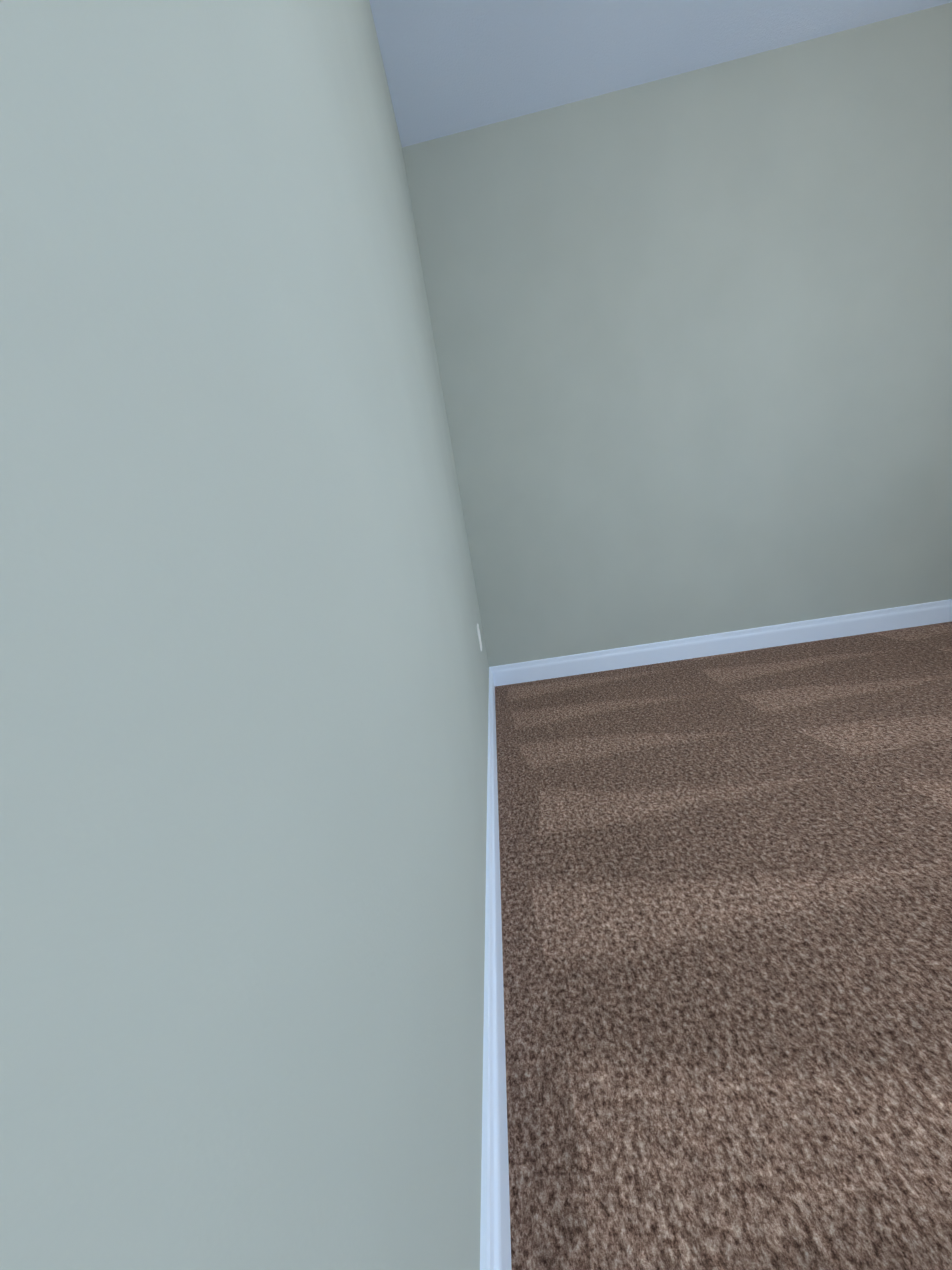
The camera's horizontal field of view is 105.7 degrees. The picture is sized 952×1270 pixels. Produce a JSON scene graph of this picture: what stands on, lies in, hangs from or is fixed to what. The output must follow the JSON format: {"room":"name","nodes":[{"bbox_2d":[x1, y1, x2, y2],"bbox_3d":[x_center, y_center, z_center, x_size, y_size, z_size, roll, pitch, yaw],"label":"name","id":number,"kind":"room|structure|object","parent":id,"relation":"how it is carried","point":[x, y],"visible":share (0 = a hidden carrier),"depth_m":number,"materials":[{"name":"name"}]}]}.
{"room":"empty bedroom","nodes":[
{"label":"empty bedroom","id":0,"kind":"room"},
{"bbox_2d":[0,0,488,1269],"bbox_3d":[-0.252,-0.465,0.128,0.150,2.440,3.436,-9,13,4],"label":"wall","id":1,"kind":"structure","parent":0,"point":[244,680],"depth_m":0.15,"materials":[{"name":"grey paint"}]},
{"bbox_2d":[477,624,481,650],"bbox_3d":[0.017,0.010,1.606,0.008,0.114,0.070,-9,13,4],"label":"outlet","id":2,"kind":"object","parent":1,"relation":"attached to","point":[479,636],"visible":1,"depth_m":1.58,"materials":[{"name":"white plastic"}]},
{"bbox_2d":[480,667,511,1269],"bbox_3d":[0.022,0.638,0.384,0.015,0.116,3.436,-9,13,4],"label":"baseboard","id":3,"kind":"structure","parent":1,"relation":"attached to","point":[495,1243],"depth_m":0.49,"materials":[{"name":"white wood"}]},
{"bbox_2d":[369,0,951,147],"bbox_3d":[1.242,-1.957,-0.294,3.613,0.120,3.736,-9,13,4],"label":"ceiling","id":4,"kind":"structure","parent":0,"point":[451,67],"depth_m":1.31,"materials":[{"name":"white paint"}]},
{"bbox_2d":[402,2,951,666],"bbox_3d":[1.526,-1.149,1.736,3.613,2.440,0.150,-9,13,4],"label":"wall","id":5,"kind":"structure","parent":0,"point":[692,334],"depth_m":1.64,"materials":[{"name":"grey paint"}]},
{"bbox_2d":[490,599,951,685],"bbox_3d":[1.617,0.002,1.925,3.113,0.116,0.015,-9,13,4],"label":"baseboard","id":6,"kind":"structure","parent":5,"relation":"attached to","point":[908,616],"depth_m":1.94,"materials":[{"name":"white wood"}]},
{"bbox_2d":[495,622,951,1269],"bbox_3d":[1.666,0.501,0.283,3.613,0.120,3.736,-9,13,4],"label":"floor","id":7,"kind":"structure","parent":0,"point":[727,924],"depth_m":0.63,"materials":[{"name":"carpet"}]}
]}

